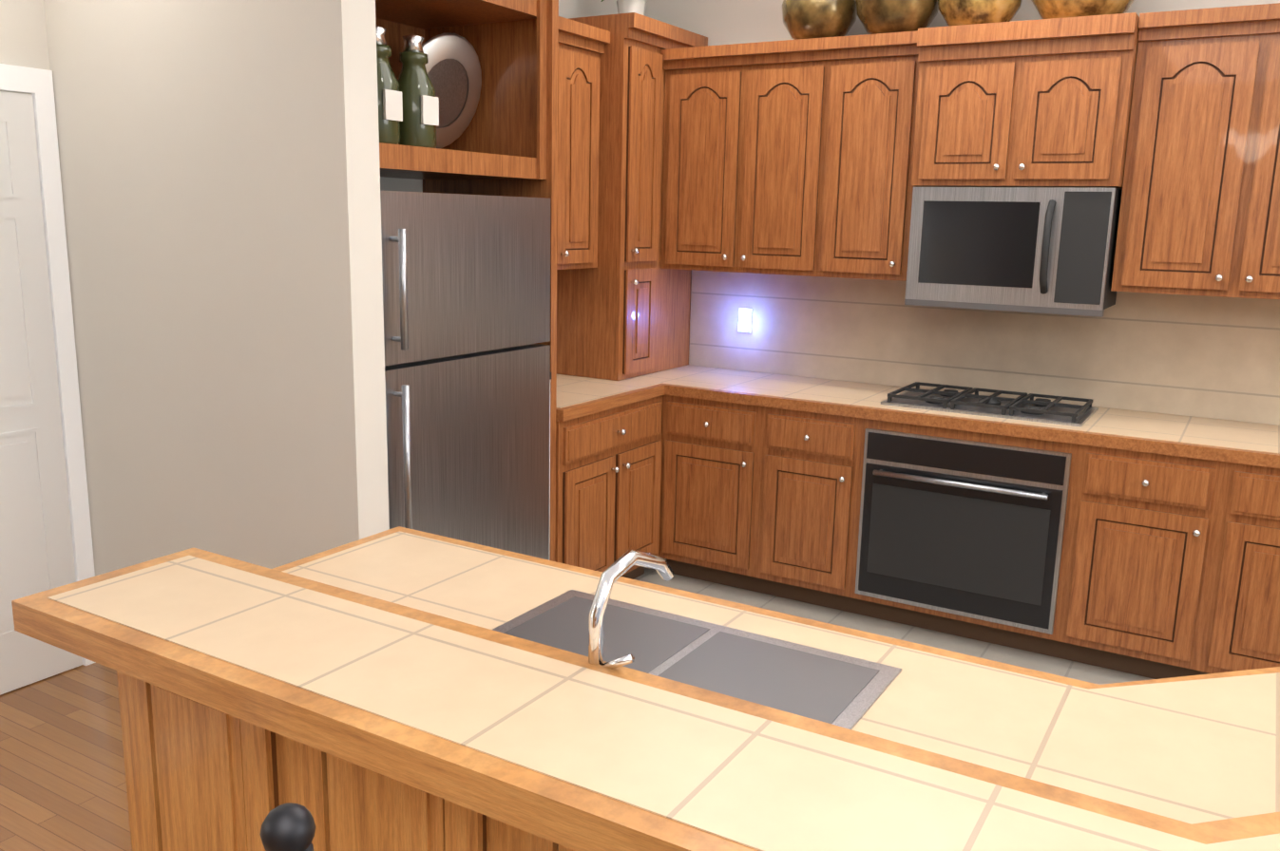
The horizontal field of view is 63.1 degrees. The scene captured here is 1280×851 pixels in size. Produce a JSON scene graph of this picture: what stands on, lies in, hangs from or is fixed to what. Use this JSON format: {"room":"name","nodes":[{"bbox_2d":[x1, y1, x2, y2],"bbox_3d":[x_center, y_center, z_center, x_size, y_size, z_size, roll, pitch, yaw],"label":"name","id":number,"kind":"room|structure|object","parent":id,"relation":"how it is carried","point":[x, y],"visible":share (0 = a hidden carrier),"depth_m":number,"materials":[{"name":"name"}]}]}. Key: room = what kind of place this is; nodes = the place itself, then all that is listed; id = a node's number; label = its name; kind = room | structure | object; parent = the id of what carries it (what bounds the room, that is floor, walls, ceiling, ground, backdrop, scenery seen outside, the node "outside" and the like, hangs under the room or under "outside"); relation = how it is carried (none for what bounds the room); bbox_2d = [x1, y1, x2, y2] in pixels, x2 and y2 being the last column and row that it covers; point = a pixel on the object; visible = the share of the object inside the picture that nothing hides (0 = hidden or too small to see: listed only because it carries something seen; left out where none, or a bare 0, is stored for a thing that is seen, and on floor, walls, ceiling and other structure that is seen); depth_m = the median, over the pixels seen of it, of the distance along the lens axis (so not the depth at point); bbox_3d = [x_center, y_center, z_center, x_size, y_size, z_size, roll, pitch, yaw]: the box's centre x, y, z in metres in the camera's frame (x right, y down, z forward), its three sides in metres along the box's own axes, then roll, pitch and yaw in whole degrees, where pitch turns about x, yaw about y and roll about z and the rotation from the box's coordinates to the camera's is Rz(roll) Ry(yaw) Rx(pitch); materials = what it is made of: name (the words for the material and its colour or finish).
{"room":"kitchen","nodes":[
{"label":"kitchen","id":0,"kind":"room"},
{"bbox_2d":[0,663,132,850],"bbox_3d":[0.325,1.637,0.485,12.000,0.050,12.000,8,13,30],"label":"floor","id":1,"kind":"structure","parent":0,"point":[63,784],"depth_m":3.16,"materials":[{"name":"brown wood"}]},
{"bbox_2d":[259,802,315,850],"bbox_3d":[-0.068,0.928,0.893,0.528,1.170,0.452,-2,12,-16],"label":"stool","id":2,"kind":"object","parent":1,"relation":"on","point":[289,827],"visible":1,"depth_m":0.88,"materials":[{"name":"metal"}]},
{"bbox_2d":[116,674,566,850],"bbox_3d":[0.723,0.813,2.139,2.824,0.935,2.004,8,13,30],"label":"kitchen island","id":3,"kind":"object","parent":1,"relation":"on","point":[198,779],"depth_m":1.77,"materials":[{"name":"brown wood"}]},
{"bbox_2d":[11,526,1279,850],"bbox_3d":[0.740,0.380,1.961,2.990,0.135,2.130,8,13,30],"label":"island countertop","id":4,"kind":"structure","parent":3,"relation":"on","point":[570,708],"depth_m":1.56,"materials":[{"name":"beige tile"}]},
{"bbox_2d":[529,549,674,725],"bbox_3d":[-0.036,0.316,1.697,0.197,0.247,0.252,8,13,30],"label":"faucet","id":5,"kind":"object","parent":4,"relation":"on","point":[608,660],"depth_m":1.61,"materials":[{"name":"silver metal"}]},
{"bbox_2d":[440,589,902,771],"bbox_3d":[0.054,0.416,1.824,0.700,0.005,0.400,8,13,30],"label":"sink","id":6,"kind":"object","parent":4,"relation":"in","point":[838,689],"depth_m":1.85,"materials":[{"name":"silver metal"}]},
{"bbox_2d":[0,0,1279,576],"bbox_3d":[1.283,0.224,-0.253,9.953,3.050,8.890,8,13,30],"label":"wall","id":7,"kind":"structure","parent":0,"point":[224,182],"depth_m":3.24,"materials":[{"name":"grey paint"}]},
{"bbox_2d":[0,63,95,695],"bbox_3d":[-2.206,-0.084,3.310,0.075,2.110,0.888,8,13,30],"label":"hall door","id":8,"kind":"structure","parent":7,"relation":"in","point":[46,541],"depth_m":3.57,"materials":[{"name":"white wood"}]},
{"bbox_2d":[556,16,610,269],"bbox_3d":[-0.485,-1.181,4.420,0.385,1.020,0.718,8,13,30],"label":"upper cabinet","id":9,"kind":"object","parent":7,"relation":"attached to","point":[581,47],"visible":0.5,"depth_m":4.48,"materials":[{"name":"brown wood"}]},
{"bbox_2d":[660,30,919,281],"bbox_3d":[0.696,-1.190,4.711,1.210,0.995,0.383,8,13,30],"label":"upper cabinet","id":10,"kind":"object","parent":7,"relation":"attached to","point":[791,157],"visible":1,"depth_m":4.55,"materials":[{"name":"brown wood"}]},
{"bbox_2d":[781,0,857,39],"bbox_3d":[0.781,-1.819,4.524,0.332,0.314,0.332,8,13,30],"label":"vase","id":11,"kind":"object","parent":10,"relation":"on","point":[806,19],"visible":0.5,"depth_m":4.42,"materials":[{"name":"gold metal"}]},
{"bbox_2d":[856,0,938,34],"bbox_3d":[1.076,-1.784,4.339,0.350,0.330,0.350,8,13,30],"label":"vase","id":12,"kind":"object","parent":10,"relation":"on","point":[881,16],"visible":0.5,"depth_m":4.25,"materials":[{"name":"gold metal"}]},
{"bbox_2d":[688,270,1279,425],"bbox_3d":[1.950,-0.320,4.329,3.944,0.497,0.011,8,13,30],"label":"tile backsplash","id":13,"kind":"structure","parent":7,"relation":"attached to","point":[1211,357],"depth_m":4.52,"materials":[{"name":"beige tile"}]},
{"bbox_2d":[738,307,752,333],"bbox_3d":[0.514,-0.518,5.143,0.070,0.120,0.038,8,13,30],"label":"light","id":14,"kind":"object","parent":13,"relation":"attached to","point":[745,316],"visible":1,"depth_m":5.14,"materials":[{"name":"white paint"}]},
{"bbox_2d":[904,12,1139,317],"bbox_3d":[1.526,-1.015,4.180,0.780,1.085,0.475,8,13,30],"label":"upper cabinet","id":15,"kind":"object","parent":7,"relation":"attached to","point":[1021,137],"visible":1,"depth_m":4.01,"materials":[{"name":"brown wood"}]},
{"bbox_2d":[937,0,1022,25],"bbox_3d":[1.355,-1.726,4.143,0.332,0.314,0.332,8,13,30],"label":"vase","id":16,"kind":"object","parent":15,"relation":"on","point":[956,12],"visible":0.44,"depth_m":4.06,"materials":[{"name":"gold metal"}]},
{"bbox_2d":[904,186,1127,317],"bbox_3d":[1.514,-0.718,4.234,0.760,0.480,0.459,8,13,30],"label":"microwave","id":17,"kind":"object","parent":15,"relation":"in","point":[1022,249],"depth_m":4.08,"materials":[{"name":"grey metal"}]},
{"bbox_2d":[1031,0,1134,19],"bbox_3d":[1.701,-1.725,3.966,0.420,0.396,0.420,8,13,30],"label":"vase","id":18,"kind":"object","parent":15,"relation":"on","point":[1052,9],"visible":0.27,"depth_m":3.88,"materials":[{"name":"gold metal"}]},
{"bbox_2d":[1110,2,1279,299],"bbox_3d":[2.401,-0.956,3.710,1.200,1.000,0.383,8,13,30],"label":"upper cabinet","id":19,"kind":"object","parent":7,"relation":"attached to","point":[1199,213],"visible":1,"depth_m":3.75,"materials":[{"name":"brown wood"}]},
{"bbox_2d":[633,558,1153,685],"bbox_3d":[3.056,1.311,2.277,9.200,0.003,2.840,8,13,30],"label":"floor","id":20,"kind":"structure","parent":0,"point":[1068,669],"depth_m":4.33,"materials":[{"name":"grey tile"}]},
{"bbox_2d":[380,191,550,560],"bbox_3d":[-0.836,0.054,3.739,0.747,1.730,0.860,8,13,30],"label":"fridge","id":21,"kind":"object","parent":20,"relation":"on","point":[467,299],"visible":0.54,"depth_m":3.50,"materials":[{"name":"silver metal"}]},
{"bbox_2d":[375,0,558,561],"bbox_3d":[-0.833,-0.367,3.728,0.678,2.560,1.053,8,13,30],"label":"tall cabinet","id":22,"kind":"object","parent":20,"relation":"on","point":[505,143],"visible":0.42,"depth_m":3.87,"materials":[{"name":"brown wood"}]},
{"bbox_2d":[375,24,402,144],"bbox_3d":[-0.835,-1.081,3.313,0.140,0.370,0.138,8,13,30],"label":"bottle","id":23,"kind":"object","parent":22,"relation":"in","point":[390,106],"visible":0.38,"depth_m":3.28,"materials":[{"name":"green glass"}]},
{"bbox_2d":[397,33,439,148],"bbox_3d":[-0.747,-1.107,3.456,0.140,0.370,0.138,8,13,30],"label":"bottle","id":24,"kind":"object","parent":22,"relation":"in","point":[419,124],"visible":0.83,"depth_m":3.41,"materials":[{"name":"green glass"}]},
{"bbox_2d":[421,33,481,150],"bbox_3d":[-0.715,-1.193,3.765,0.138,0.420,0.420,8,13,30],"label":"plate","id":25,"kind":"object","parent":22,"relation":"in","point":[453,69],"visible":0.6,"depth_m":3.79,"materials":[{"name":"white"}]},
{"bbox_2d":[555,395,662,579],"bbox_3d":[-0.386,0.314,4.660,0.670,0.880,0.815,8,13,30],"label":"base cabinet","id":26,"kind":"object","parent":20,"relation":"on","point":[608,468],"visible":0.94,"depth_m":4.40,"materials":[{"name":"brown wood"}]},
{"bbox_2d":[555,374,666,421],"bbox_3d":[-0.384,-0.139,4.557,0.668,0.046,0.780,8,13,30],"label":"countertop","id":27,"kind":"structure","parent":26,"relation":"on","point":[577,396],"depth_m":4.50,"materials":[{"name":"beige tile"}]},
{"bbox_2d":[658,395,753,590],"bbox_3d":[0.461,0.271,4.967,0.500,0.880,0.656,8,13,30],"label":"base cabinet","id":28,"kind":"object","parent":20,"relation":"on","point":[707,474],"depth_m":4.70,"materials":[{"name":"brown wood"}]},
{"bbox_2d":[745,405,856,611],"bbox_3d":[0.865,0.327,4.729,0.445,0.880,0.656,8,13,30],"label":"base cabinet","id":29,"kind":"object","parent":20,"relation":"on","point":[803,460],"depth_m":4.47,"materials":[{"name":"brown wood"}]},
{"bbox_2d":[840,418,1072,656],"bbox_3d":[1.415,0.403,4.407,0.840,0.880,0.656,8,13,30],"label":"base cabinet","id":30,"kind":"object","parent":20,"relation":"on","point":[960,533],"depth_m":4.13,"materials":[{"name":"brown wood"}]},
{"bbox_2d":[854,427,1072,635],"bbox_3d":[1.245,0.411,4.118,0.790,0.710,0.075,8,13,30],"label":"oven","id":31,"kind":"object","parent":30,"relation":"in","point":[967,527],"depth_m":4.10,"materials":[{"name":"black metal"}]},
{"bbox_2d":[1050,443,1221,679],"bbox_3d":[1.978,0.482,4.076,0.475,0.880,0.656,8,13,30],"label":"base cabinet","id":32,"kind":"object","parent":20,"relation":"on","point":[1154,565],"depth_m":3.81,"materials":[{"name":"brown wood"}]},
{"bbox_2d":[1190,461,1279,675],"bbox_3d":[2.392,0.539,3.834,0.490,0.880,0.656,8,13,30],"label":"base cabinet","id":33,"kind":"object","parent":20,"relation":"on","point":[1239,621],"depth_m":3.64,"materials":[{"name":"brown wood"}]},
{"bbox_2d":[631,364,1279,468],"bbox_3d":[1.584,-0.051,4.220,4.398,0.090,0.656,8,13,30],"label":"countertop","id":34,"kind":"structure","parent":33,"relation":"on","point":[1210,439],"depth_m":4.17,"materials":[{"name":"beige tile"}]},
{"bbox_2d":[556,12,707,381],"bbox_3d":[-0.075,-1.068,5.026,0.505,1.601,0.686,8,13,30],"label":"tall cabinet","id":35,"kind":"object","parent":34,"relation":"on","point":[623,310],"visible":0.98,"depth_m":4.77,"materials":[{"name":"brown wood"}]},
{"bbox_2d":[600,0,647,15],"bbox_3d":[-0.037,-2.054,4.783,0.557,0.427,0.562,8,13,30],"label":"potted plant","id":36,"kind":"object","parent":35,"relation":"on","point":[639,7],"visible":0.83,"depth_m":4.74,"materials":[{"name":"white ceramic"}]},
{"bbox_2d":[879,382,1098,427],"bbox_3d":[1.451,-0.098,4.322,0.780,0.044,0.450,8,13,30],"label":"cooktop","id":37,"kind":"object","parent":34,"relation":"in","point":[1040,410],"depth_m":4.24,"materials":[{"name":"black metal"}]}
]}

